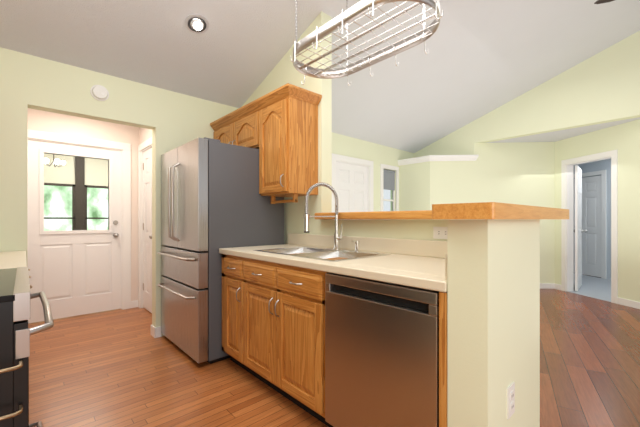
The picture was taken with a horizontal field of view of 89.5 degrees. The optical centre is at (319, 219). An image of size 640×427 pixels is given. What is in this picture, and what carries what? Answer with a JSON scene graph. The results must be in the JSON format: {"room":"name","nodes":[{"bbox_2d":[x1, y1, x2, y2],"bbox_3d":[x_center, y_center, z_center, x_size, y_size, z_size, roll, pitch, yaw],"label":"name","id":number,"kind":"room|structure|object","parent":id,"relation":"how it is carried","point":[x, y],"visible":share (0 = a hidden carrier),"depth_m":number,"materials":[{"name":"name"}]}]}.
{"room":"kitchen","nodes":[
{"label":"kitchen","id":0,"kind":"room"},
{"bbox_2d":[27,108,138,300],"bbox_3d":[-2.906,-0.070,3.882,1.560,2.440,0.150,0,0,-42],"label":"wall","id":1,"kind":"structure","parent":0,"point":[58,123],"depth_m":4.03,"materials":[{"name":"beige paint"}]},
{"bbox_2d":[28,139,120,322],"bbox_3d":[-2.886,0.128,3.853,0.900,2.020,0.203,0,0,-42],"label":"entry door","id":2,"kind":"structure","parent":1,"relation":"in","point":[74,229],"depth_m":3.81,"materials":[{"name":"white wood"}]},
{"bbox_2d":[27,129,130,309],"bbox_3d":[-2.903,0.085,3.872,1.090,2.130,0.168,0,0,-42],"label":"door frame","id":3,"kind":"structure","parent":1,"relation":"attached to","point":[125,149],"depth_m":4.12,"materials":[{"name":"white wood"}]},
{"bbox_2d":[139,127,151,149],"bbox_3d":[-1.916,-0.070,3.853,0.140,2.440,1.230,0,0,-42],"label":"wall","id":4,"kind":"structure","parent":0,"point":[144,134],"depth_m":4.07,"materials":[{"name":"beige paint"}]},
{"bbox_2d":[138,137,151,307],"bbox_3d":[-2.055,0.090,3.990,0.158,2.120,0.820,0,0,-42],"label":"door frame","id":5,"kind":"structure","parent":4,"relation":"attached to","point":[144,145],"depth_m":4.19,"materials":[{"name":"white wood"}]},
{"bbox_2d":[143,147,151,312],"bbox_3d":[-2.071,0.128,3.978,0.194,2.020,0.654,0,0,-42],"label":"pantry door","id":6,"kind":"structure","parent":4,"relation":"in","point":[147,229],"depth_m":4.06,"materials":[{"name":"white wood"}]},
{"bbox_2d":[0,47,413,335],"bbox_3d":[0.870,-0.100,5.490,10.300,2.500,0.120,0,0,-42],"label":"wall","id":7,"kind":"structure","parent":0,"point":[171,120],"depth_m":2.85,"materials":[{"name":"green paint"}]},
{"bbox_2d":[90,85,108,100],"bbox_3d":[-1.923,-1.110,2.824,0.136,0.136,0.037,0,0,-42],"label":"smoke detector","id":8,"kind":"object","parent":7,"relation":"attached to","point":[99,92],"visible":1,"depth_m":2.81,"materials":[{"name":"white plastic"}]},
{"bbox_2d":[336,161,366,219],"bbox_3d":[0.489,0.128,5.128,0.800,2.020,0.194,0,0,-42],"label":"door","id":9,"kind":"structure","parent":7,"relation":"in","point":[351,185],"depth_m":5.11,"materials":[{"name":"white wood"}]},
{"bbox_2d":[332,153,372,219],"bbox_3d":[0.489,0.087,5.128,0.980,2.125,0.138,0,0,-42],"label":"door frame","id":10,"kind":"structure","parent":7,"relation":"attached to","point":[349,160],"depth_m":5.12,"materials":[{"name":"white wood"}]},
{"bbox_2d":[380,164,398,219],"bbox_3d":[1.228,-0.330,5.750,0.580,1.260,0.120,0,0,-42],"label":"window","id":11,"kind":"structure","parent":7,"relation":"in","point":[387,190],"depth_m":5.78,"materials":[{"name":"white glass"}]},
{"bbox_2d":[242,11,331,243],"bbox_3d":[-0.416,-0.318,3.281,0.120,2.936,1.400,0,0,-42],"label":"wall","id":12,"kind":"structure","parent":0,"point":[284,71],"depth_m":2.80,"materials":[{"name":"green paint"}]},
{"bbox_2d":[210,103,257,148],"bbox_3d":[-0.736,-0.838,3.295,0.328,0.374,0.943,0,0,-42],"label":"upper cabinet","id":13,"kind":"object","parent":12,"relation":"attached to","point":[240,128],"depth_m":3.08,"materials":[{"name":"brown wood"}]},
{"bbox_2d":[258,87,320,198],"bbox_3d":[-0.277,-0.618,2.795,0.328,0.814,0.415,0,0,-42],"label":"upper cabinet","id":14,"kind":"object","parent":12,"relation":"attached to","point":[278,128],"depth_m":2.65,"materials":[{"name":"brown wood"}]},
{"bbox_2d":[0,0,639,152],"bbox_3d":[2.624,-2.133,0.777,6.520,1.818,9.600,0,0,-42],"label":"ceiling","id":15,"kind":"structure","parent":0,"point":[481,58],"depth_m":3.24,"materials":[{"name":"white paint"}]},
{"bbox_2d":[185,14,208,33],"bbox_3d":[-0.984,-1.556,2.583,0.184,0.080,0.176,0,0,-42],"label":"recessed light","id":16,"kind":"object","parent":15,"relation":"in","point":[197,23],"visible":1,"depth_m":2.56,"materials":[{"name":"white metal"}]},
{"bbox_2d":[290,0,442,85],"bbox_3d":[0.225,-1.528,1.915,0.546,1.144,1.055,0,0,-42],"label":"pot rack","id":17,"kind":"object","parent":15,"relation":"hanging from","point":[352,13],"visible":1,"depth_m":1.86,"materials":[{"name":"silver metal"}]},
{"bbox_2d":[414,31,639,157],"bbox_3d":[4.545,-1.971,3.418,0.120,1.962,7.900,0,0,-42],"label":"wall","id":18,"kind":"structure","parent":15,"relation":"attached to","point":[603,86],"depth_m":4.50,"materials":[{"name":"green paint"}]},
{"bbox_2d":[594,0,614,3],"bbox_3d":[2.890,-2.153,2.550,1.138,0.666,1.078,0,0,-42],"label":"ceiling fan","id":19,"kind":"object","parent":15,"relation":"hanging from","point":[600,1],"visible":1,"depth_m":2.81,"materials":[{"name":"brown metal"}]},
{"bbox_2d":[28,273,639,426],"bbox_3d":[2.869,1.173,3.308,10.300,0.054,9.000,0,0,-42],"label":"floor","id":20,"kind":"structure","parent":0,"point":[120,367],"depth_m":2.37,"materials":[{"name":"brown wood"}]},
{"bbox_2d":[0,250,53,426],"bbox_3d":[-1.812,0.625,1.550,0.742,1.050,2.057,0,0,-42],"label":"range","id":21,"kind":"object","parent":20,"relation":"on","point":[16,332],"visible":1,"depth_m":1.02,"materials":[{"name":"black metal"}]},
{"bbox_2d":[157,137,283,363],"bbox_3d":[-0.967,0.254,3.068,0.881,1.792,0.920,0,0,-42],"label":"fridge","id":22,"kind":"object","parent":20,"relation":"on","point":[213,200],"visible":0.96,"depth_m":2.66,"materials":[{"name":"silver metal"}]},
{"bbox_2d":[222,254,322,422],"bbox_3d":[-0.137,0.711,2.364,0.700,0.878,1.221,0,0,-42],"label":"base cabinet","id":23,"kind":"object","parent":20,"relation":"on","point":[272,312],"depth_m":2.00,"materials":[{"name":"brown wood"}]},
{"bbox_2d":[323,270,446,426],"bbox_3d":[0.486,0.714,1.685,0.698,0.872,0.699,0,0,-42],"label":"base cabinet","id":24,"kind":"object","parent":20,"relation":"on","point":[336,330],"depth_m":1.40,"materials":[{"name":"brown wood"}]},
{"bbox_2d":[219,242,446,289],"bbox_3d":[0.086,0.268,2.120,0.701,0.076,1.882,0,0,-42],"label":"countertop","id":25,"kind":"structure","parent":24,"relation":"on","point":[409,269],"depth_m":1.65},
{"bbox_2d":[263,246,378,261],"bbox_3d":[-0.016,0.312,2.237,0.524,0.172,0.844,0,0,-42],"label":"sink","id":26,"kind":"object","parent":25,"relation":"in","point":[295,251],"depth_m":2.29,"materials":[{"name":"silver metal"}]},
{"bbox_2d":[304,182,342,249],"bbox_3d":[0.062,-0.023,2.330,0.273,0.501,0.252,0,0,-42],"label":"faucet","id":27,"kind":"object","parent":25,"relation":"on","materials":[{"name":"silver metal"}]},
{"bbox_2d":[325,262,446,426],"bbox_3d":[0.472,0.709,1.663,0.648,0.861,0.615,0,0,-43],"label":"dishwasher","id":28,"kind":"object","parent":24,"relation":"in","point":[383,337],"depth_m":1.41,"materials":[{"name":"silver metal"}]},
{"bbox_2d":[399,161,473,219],"bbox_3d":[2.030,0.080,5.699,0.506,2.140,1.140,0,0,-42],"label":"wall","id":29,"kind":"structure","parent":0,"point":[424,185],"depth_m":5.49,"materials":[{"name":"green paint"}]},
{"bbox_2d":[398,155,478,165],"bbox_3d":[2.035,-1.038,5.656,0.556,0.095,1.210,0,0,-42],"label":"crown molding","id":30,"kind":"structure","parent":29,"relation":"attached to","point":[428,158],"depth_m":5.45,"materials":[{"name":"white wood"}]},
{"bbox_2d":[315,208,568,239],"bbox_3d":[0.696,0.547,2.252,0.570,1.205,1.620,0,0,-42],"label":"bar countertop","id":31,"kind":"structure","parent":0,"point":[394,229],"depth_m":2.25,"materials":[{"name":"green paint"}]},
{"bbox_2d":[288,234,446,257],"bbox_3d":[0.337,0.179,2.350,0.020,0.101,1.882,0,0,-42],"label":"backsplash","id":32,"kind":"structure","parent":31,"relation":"attached to","point":[429,249],"depth_m":2.24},
{"bbox_2d":[433,227,446,238],"bbox_3d":[0.732,0.080,1.932,0.010,0.072,0.116,0,0,-42],"label":"outlet","id":33,"kind":"object","parent":31,"relation":"attached to","point":[439,232],"visible":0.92,"depth_m":1.94,"materials":[{"name":"white plastic"}]},
{"bbox_2d":[419,202,550,426],"bbox_3d":[0.714,0.547,1.323,0.660,1.205,0.226,0,0,-42],"label":"wall","id":34,"kind":"structure","parent":0,"point":[493,310],"depth_m":1.17,"materials":[{"name":"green paint"}]},
{"bbox_2d":[443,254,446,277],"bbox_3d":[0.718,0.179,1.437,0.651,0.101,0.020,0,0,-42],"label":"backsplash","id":35,"kind":"structure","parent":34,"relation":"attached to","point":[444,255],"depth_m":1.25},
{"bbox_2d":[507,382,514,419],"bbox_3d":[0.730,0.690,1.232,0.072,0.116,0.010,0,0,-42],"label":"outlet","id":36,"kind":"object","parent":34,"relation":"attached to","point":[510,399],"visible":1,"depth_m":1.22,"materials":[{"name":"white plastic"}]},
{"bbox_2d":[474,142,554,282],"bbox_3d":[3.255,-0.070,5.467,1.301,2.440,0.120,0,0,4],"label":"wall","id":37,"kind":"structure","parent":0,"point":[521,173],"depth_m":5.40,"materials":[{"name":"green paint"}]},
{"bbox_2d":[487,117,639,142],"bbox_3d":[3.054,-1.330,3.476,9.800,0.080,9.000,0,0,-42],"label":"ceiling","id":38,"kind":"structure","parent":0,"point":[555,136],"depth_m":4.90,"materials":[{"name":"white paint"}]},
{"bbox_2d":[574,159,610,279],"bbox_3d":[5.442,-0.070,5.655,3.434,2.440,6.086,0,0,-42],"label":"wall","id":39,"kind":"structure","parent":0,"point":[600,165],"depth_m":6.22,"materials":[{"name":"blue paint"}]},
{"bbox_2d":[131,283,639,337],"bbox_3d":[1.253,1.100,3.332,6.649,0.100,6.280,0,0,-42],"label":"baseboard","id":40,"kind":"structure","parent":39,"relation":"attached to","point":[155,332],"depth_m":4.23,"materials":[{"name":"white wood"}]},
{"bbox_2d":[574,175,600,276],"bbox_3d":[5.494,0.133,6.715,0.482,2.010,0.663,0,0,-42],"label":"hall door","id":41,"kind":"structure","parent":39,"relation":"in","point":[591,225],"depth_m":6.54,"materials":[{"name":"white wood"}]},
{"bbox_2d":[574,170,605,278],"bbox_3d":[5.443,0.095,6.697,0.018,2.110,0.940,0,0,-10],"label":"door frame","id":42,"kind":"structure","parent":39,"relation":"attached to","point":[602,173],"depth_m":6.27,"materials":[{"name":"white wood"}]},
{"bbox_2d":[555,119,639,301],"bbox_3d":[4.224,-0.070,3.796,0.120,2.440,3.600,0,0,-10],"label":"wall","id":43,"kind":"structure","parent":0,"point":[624,139],"depth_m":4.33,"materials":[{"name":"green paint"}]},
{"bbox_2d":[574,165,586,290],"bbox_3d":[4.303,0.138,5.406,0.680,2.000,0.194,0,0,-42],"label":"door","id":44,"kind":"structure","parent":43,"relation":"in","point":[578,230],"depth_m":5.25,"materials":[{"name":"white wood"}]},
{"bbox_2d":[561,149,617,303],"bbox_3d":[4.042,0.098,4.826,0.138,2.105,0.840,0,0,-10],"label":"door frame","id":45,"kind":"structure","parent":43,"relation":"attached to","point":[567,227],"depth_m":5.15,"materials":[{"name":"white wood"}]}
]}

